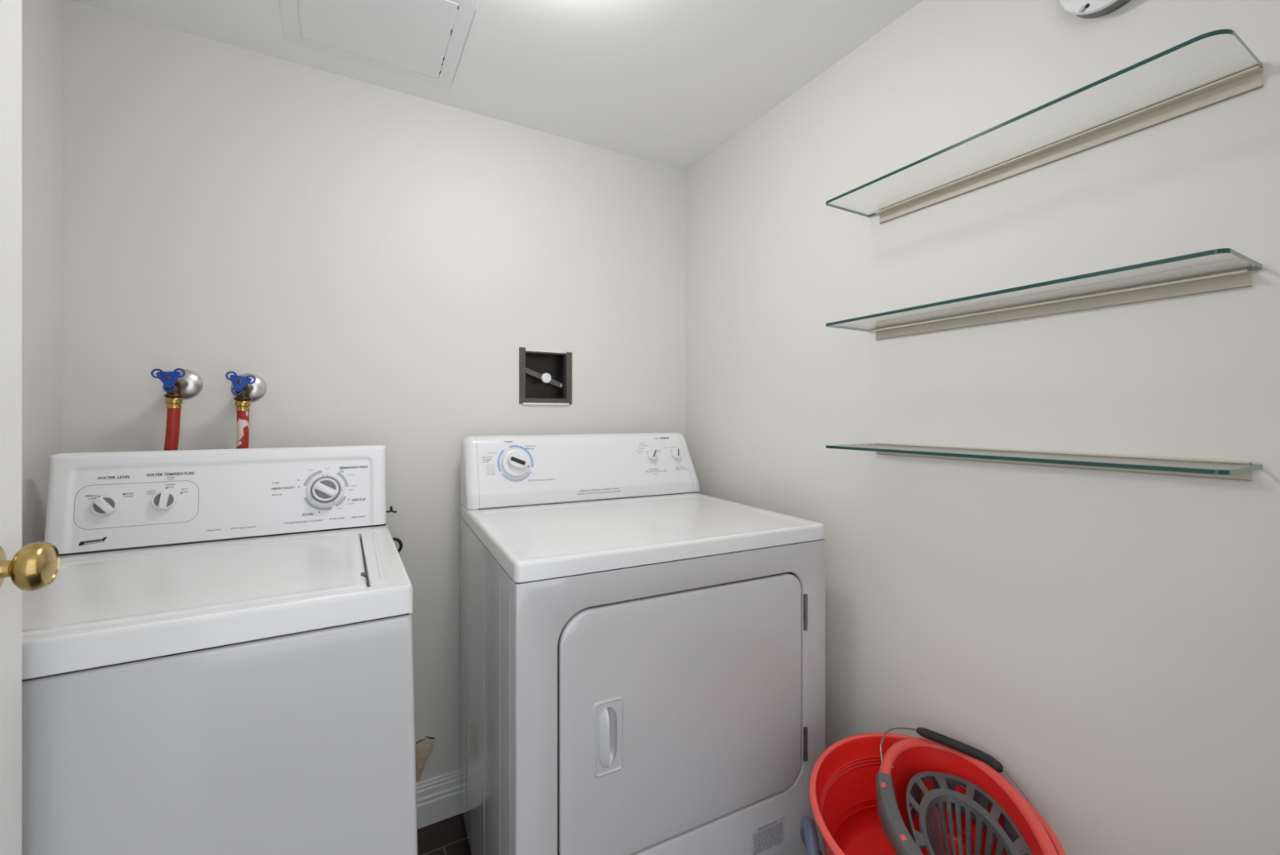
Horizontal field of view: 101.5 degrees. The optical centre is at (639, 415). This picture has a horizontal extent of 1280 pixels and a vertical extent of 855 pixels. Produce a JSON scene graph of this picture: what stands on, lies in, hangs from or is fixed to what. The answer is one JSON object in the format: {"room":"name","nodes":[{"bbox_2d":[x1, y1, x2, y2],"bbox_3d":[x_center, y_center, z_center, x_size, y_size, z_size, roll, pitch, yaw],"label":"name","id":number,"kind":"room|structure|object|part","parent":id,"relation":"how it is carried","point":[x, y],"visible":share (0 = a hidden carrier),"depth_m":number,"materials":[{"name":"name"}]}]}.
{"room":"laundry room","nodes":[
{"label":"laundry room","id":0,"kind":"room"},
{"bbox_2d":[22,0,62,546],"bbox_3d":[-0.876,0.080,0.359,0.100,2.180,1.740,0,0,-29],"label":"wall","id":1,"kind":"structure","parent":0,"point":[42,20],"depth_m":1.05,"materials":[{"name":"paint"}]},
{"bbox_2d":[62,0,684,782],"bbox_3d":[-0.571,0.080,1.588,1.841,2.180,0.100,0,0,-29],"label":"wall","id":2,"kind":"structure","parent":0,"point":[384,260],"depth_m":1.42,"materials":[{"name":"paint"}]},
{"bbox_2d":[151,368,203,399],"bbox_3d":[-1.056,-0.074,1.192,0.072,0.072,0.112,0,0,-29],"label":"water valve","id":3,"kind":"object","parent":2,"relation":"attached to","point":[185,384],"visible":0.99,"depth_m":1.18,"materials":[{"name":"silver metal"}]},
{"bbox_3d":[-1.035,-0.078,1.146,0.058,0.054,0.009,0,0,-29],"label":"handle","id":4,"kind":"part","parent":3,"relation":"part of","materials":[{"name":"blue metal"}]},
{"bbox_2d":[164,397,182,450],"bbox_3d":[-1.072,0.182,1.182,0.064,0.444,0.030,0,0,-6],"label":"hose","id":5,"kind":"object","parent":3,"relation":"attached to","point":[174,406],"visible":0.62,"depth_m":1.17,"materials":[{"name":"red rubber"}]},
{"bbox_2d":[225,371,266,402],"bbox_3d":[-0.947,-0.069,1.254,0.072,0.072,0.112,0,0,-29],"label":"water valve","id":6,"kind":"object","parent":2,"relation":"attached to","point":[251,387],"visible":1,"depth_m":1.24,"materials":[{"name":"silver metal"}]},
{"bbox_3d":[-0.924,-0.074,1.209,0.057,0.056,0.009,0,0,-29],"label":"handle","id":7,"kind":"part","parent":6,"relation":"part of","materials":[{"name":"blue metal"}]},
{"bbox_2d":[235,400,250,448],"bbox_3d":[-0.954,0.187,1.245,0.045,0.444,0.030,0,0,3],"label":"hose","id":8,"kind":"object","parent":6,"relation":"attached to","point":[242,409],"visible":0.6,"depth_m":1.24,"materials":[{"name":"red rubber"}]},
{"bbox_2d":[386,506,396,512],"bbox_3d":[-0.701,0.259,1.423,0.070,0.019,0.006,0,0,-29],"label":"clamp","id":9,"kind":"object","parent":2,"relation":"attached to","point":[391,507],"visible":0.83,"depth_m":1.43,"materials":[{"name":"black metal"}]},
{"bbox_2d":[392,537,402,552],"bbox_3d":[-0.697,0.358,1.419,0.095,0.053,0.008,0,0,-29],"label":"power cord","id":10,"kind":"object","parent":2,"relation":"attached to","point":[397,540],"visible":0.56,"depth_m":1.44,"materials":[{"name":"black rubber"}]},
{"bbox_2d":[416,736,435,781],"bbox_3d":[-0.615,0.984,1.499,0.051,0.121,0.011,0,0,-29],"label":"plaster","id":11,"kind":"object","parent":2,"relation":"attached to","point":[424,748],"visible":1,"depth_m":1.49,"materials":[{"name":"beige paint"}]},
{"bbox_2d":[416,768,462,828],"bbox_3d":[-0.543,1.110,1.538,1.641,0.121,0.016,0,0,-29],"label":"baseboard","id":12,"kind":"structure","parent":2,"relation":"attached to","point":[437,797],"depth_m":1.51,"materials":[{"name":"white paint"}]},
{"bbox_2d":[519,346,572,404],"bbox_3d":[-0.314,-0.124,1.703,0.176,0.180,0.062,0,0,-29],"label":"air vent","id":13,"kind":"object","parent":2,"relation":"in","point":[545,377],"visible":0.97,"depth_m":1.72,"materials":[{"name":"metal"}]},
{"bbox_3d":[-0.309,-0.121,1.701,0.032,0.032,0.032,0,0,-29],"label":"damper knob","id":14,"kind":"part","parent":13,"relation":"part of","materials":[{"name":"white plastic"}]},
{"bbox_2d":[417,812,471,854],"bbox_3d":[0.152,1.200,0.308,1.841,0.060,3.040,0,0,-29],"label":"floor","id":15,"kind":"structure","parent":0,"point":[448,836],"depth_m":1.45,"materials":[{"name":"brown tile"}]},
{"bbox_2d":[22,444,417,854],"bbox_3d":[-0.754,0.622,0.930,0.620,1.096,0.571,0,0,-30],"label":"washing machine","id":16,"kind":"object","parent":15,"relation":"on","point":[217,655],"visible":0.98,"depth_m":0.77,"materials":[{"name":"white metal"}]},
{"bbox_3d":[-1.054,0.178,1.030,0.038,0.039,0.017,0,0,-30],"label":"water level knob","id":17,"kind":"part","parent":16,"relation":"part of","materials":[{"name":"white plastic"}]},
{"bbox_3d":[-0.978,0.174,1.074,0.038,0.039,0.017,0,0,-30],"label":"temperature knob","id":18,"kind":"part","parent":16,"relation":"part of","materials":[{"name":"white plastic"}]},
{"bbox_3d":[-0.741,0.274,0.881,0.483,0.016,0.428,0,0,-30],"label":"lid","id":19,"kind":"part","parent":16,"relation":"part of","materials":[{"name":"white metal"}]},
{"bbox_3d":[-0.725,0.171,1.205,0.052,0.053,0.019,0,0,-30],"label":"cycle dial knob","id":20,"kind":"part","parent":16,"relation":"part of","materials":[{"name":"white plastic"}]},
{"bbox_2d":[460,432,825,854],"bbox_3d":[-0.028,0.614,1.375,0.757,1.112,0.696,0,0,-27],"label":"dryer","id":21,"kind":"object","parent":15,"relation":"on","point":[642,651],"visible":1,"depth_m":1.10,"materials":[{"name":"white metal"}]},
{"bbox_3d":[-0.060,0.606,0.987,0.035,0.144,0.052,0,0,30],"label":"door pull","id":22,"kind":"part","parent":21,"relation":"part of","materials":[{"name":"white plastic"}]},
{"bbox_3d":[-0.040,0.274,1.378,0.737,0.036,0.680,0,0,-27],"label":"panel","id":23,"kind":"part","parent":21,"relation":"part of","materials":[{"name":"white metal"}]},
{"bbox_3d":[0.040,0.129,1.691,0.033,0.034,0.022,0,0,-27],"label":"temperature knob","id":24,"kind":"part","parent":21,"relation":"part of","materials":[{"name":"white plastic"}]},
{"bbox_3d":[0.120,0.129,1.731,0.033,0.034,0.022,0,0,-27],"label":"signal knob","id":25,"kind":"part","parent":21,"relation":"part of","materials":[{"name":"white plastic"}]},
{"bbox_3d":[0.113,0.606,1.081,0.580,0.489,0.012,0,0,-27],"label":"dryer door","id":26,"kind":"part","parent":21,"relation":"part of","materials":[{"name":"white metal"}]},
{"bbox_2d":[800,815,822,854],"bbox_3d":[0.482,0.947,0.891,0.352,0.447,0.328,0,0,-29],"label":"plastic tub","id":27,"kind":"object","parent":15,"relation":"on","point":[808,831],"visible":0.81,"depth_m":0.91,"materials":[{"name":"grey plastic"}]},
{"bbox_2d":[808,732,1066,854],"bbox_3d":[0.493,0.770,0.900,0.422,0.181,0.418,0,0,-29],"label":"bucket","id":28,"kind":"object","parent":27,"relation":"in","point":[842,791],"visible":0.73,"depth_m":1.06,"materials":[{"name":"plastic"}]},
{"bbox_2d":[879,726,1057,854],"bbox_3d":[0.546,0.740,0.882,0.360,0.204,0.358,0,0,-29],"label":"bucket","id":29,"kind":"object","parent":28,"relation":"in","point":[906,757],"visible":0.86,"depth_m":1.02,"materials":[{"name":"red plastic"}]},
{"bbox_2d":[875,770,1032,854],"bbox_3d":[0.526,0.739,0.877,0.229,0.155,0.345,0,0,13],"label":"mop wringer","id":30,"kind":"object","parent":29,"relation":"in","point":[975,804],"visible":1,"depth_m":0.94,"materials":[{"name":"grey plastic"}]},
{"bbox_3d":[0.618,0.692,0.923,0.181,0.106,0.358,0,0,-29],"label":"bail handle","id":31,"kind":"part","parent":29,"relation":"part of","materials":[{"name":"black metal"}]},
{"bbox_2d":[69,0,923,171],"bbox_3d":[-0.143,-0.950,0.831,1.641,0.080,1.640,0,0,-29],"label":"ceiling","id":32,"kind":"structure","parent":0,"point":[665,82],"depth_m":1.33,"materials":[{"name":"white paint"}]},
{"bbox_2d":[278,0,478,89],"bbox_3d":[-0.607,-0.909,1.206,0.382,0.003,0.365,0,0,-29],"label":"access hatch","id":33,"kind":"object","parent":32,"relation":"attached to","point":[408,38],"visible":1,"depth_m":1.24,"materials":[{"name":"white paint"}]},
{"bbox_2d":[684,0,1279,854],"bbox_3d":[0.639,0.080,1.216,0.100,2.180,1.740,0,0,-29],"label":"wall","id":34,"kind":"structure","parent":0,"point":[1110,639],"depth_m":0.96,"materials":[{"name":"paint"}]},
{"bbox_2d":[826,29,1262,223],"bbox_3d":[0.640,-0.470,0.954,0.157,0.033,0.622,0,0,-29],"label":"glass shelf","id":35,"kind":"object","parent":34,"relation":"attached to","point":[1249,78],"visible":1,"depth_m":0.87,"materials":[{"name":"teal"}]},
{"bbox_2d":[826,248,1262,339],"bbox_3d":[0.640,-0.196,0.954,0.157,0.030,0.622,0,0,-29],"label":"glass shelf","id":36,"kind":"object","parent":34,"relation":"attached to","point":[1240,276],"visible":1,"depth_m":0.87,"materials":[{"name":"teal"}]},
{"bbox_2d":[826,442,1262,480],"bbox_3d":[0.640,0.078,0.954,0.157,0.027,0.622,0,0,-29],"label":"glass shelf","id":37,"kind":"object","parent":34,"relation":"attached to","point":[1201,468],"visible":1,"depth_m":0.84,"materials":[{"name":"teal"}]},
{"bbox_2d":[1058,0,1131,18],"bbox_3d":[0.766,-0.729,0.852,0.037,0.133,0.133,0,0,-29],"label":"smoke detector","id":38,"kind":"object","parent":34,"relation":"attached to","point":[1086,9],"visible":1,"depth_m":0.87,"materials":[{"name":"plastic"}]},
{"bbox_3d":[0.756,-0.729,0.846,0.007,0.133,0.133,0,0,-29],"label":"plate","id":39,"kind":"part","parent":38,"relation":"part of","materials":[{"name":"white plastic"}]},
{"bbox_3d":[0.285,0.130,0.073,1.641,2.080,0.100,0,0,-29],"label":"wall","id":40,"kind":"structure","parent":0,"visible":0},
{"bbox_2d":[0,0,59,854],"bbox_3d":[-0.509,0.162,0.208,0.137,1.993,0.868,0,0,-29],"label":"door","id":41,"kind":"structure","parent":40,"relation":"in","point":[34,566],"depth_m":0.57,"materials":[{"name":"white paint"}]},
{"bbox_3d":[-0.649,0.159,0.546,0.048,0.057,0.057,0,0,-29],"label":"knob","id":42,"kind":"part","parent":41,"relation":"part of","materials":[{"name":"gold metal"}]}
]}

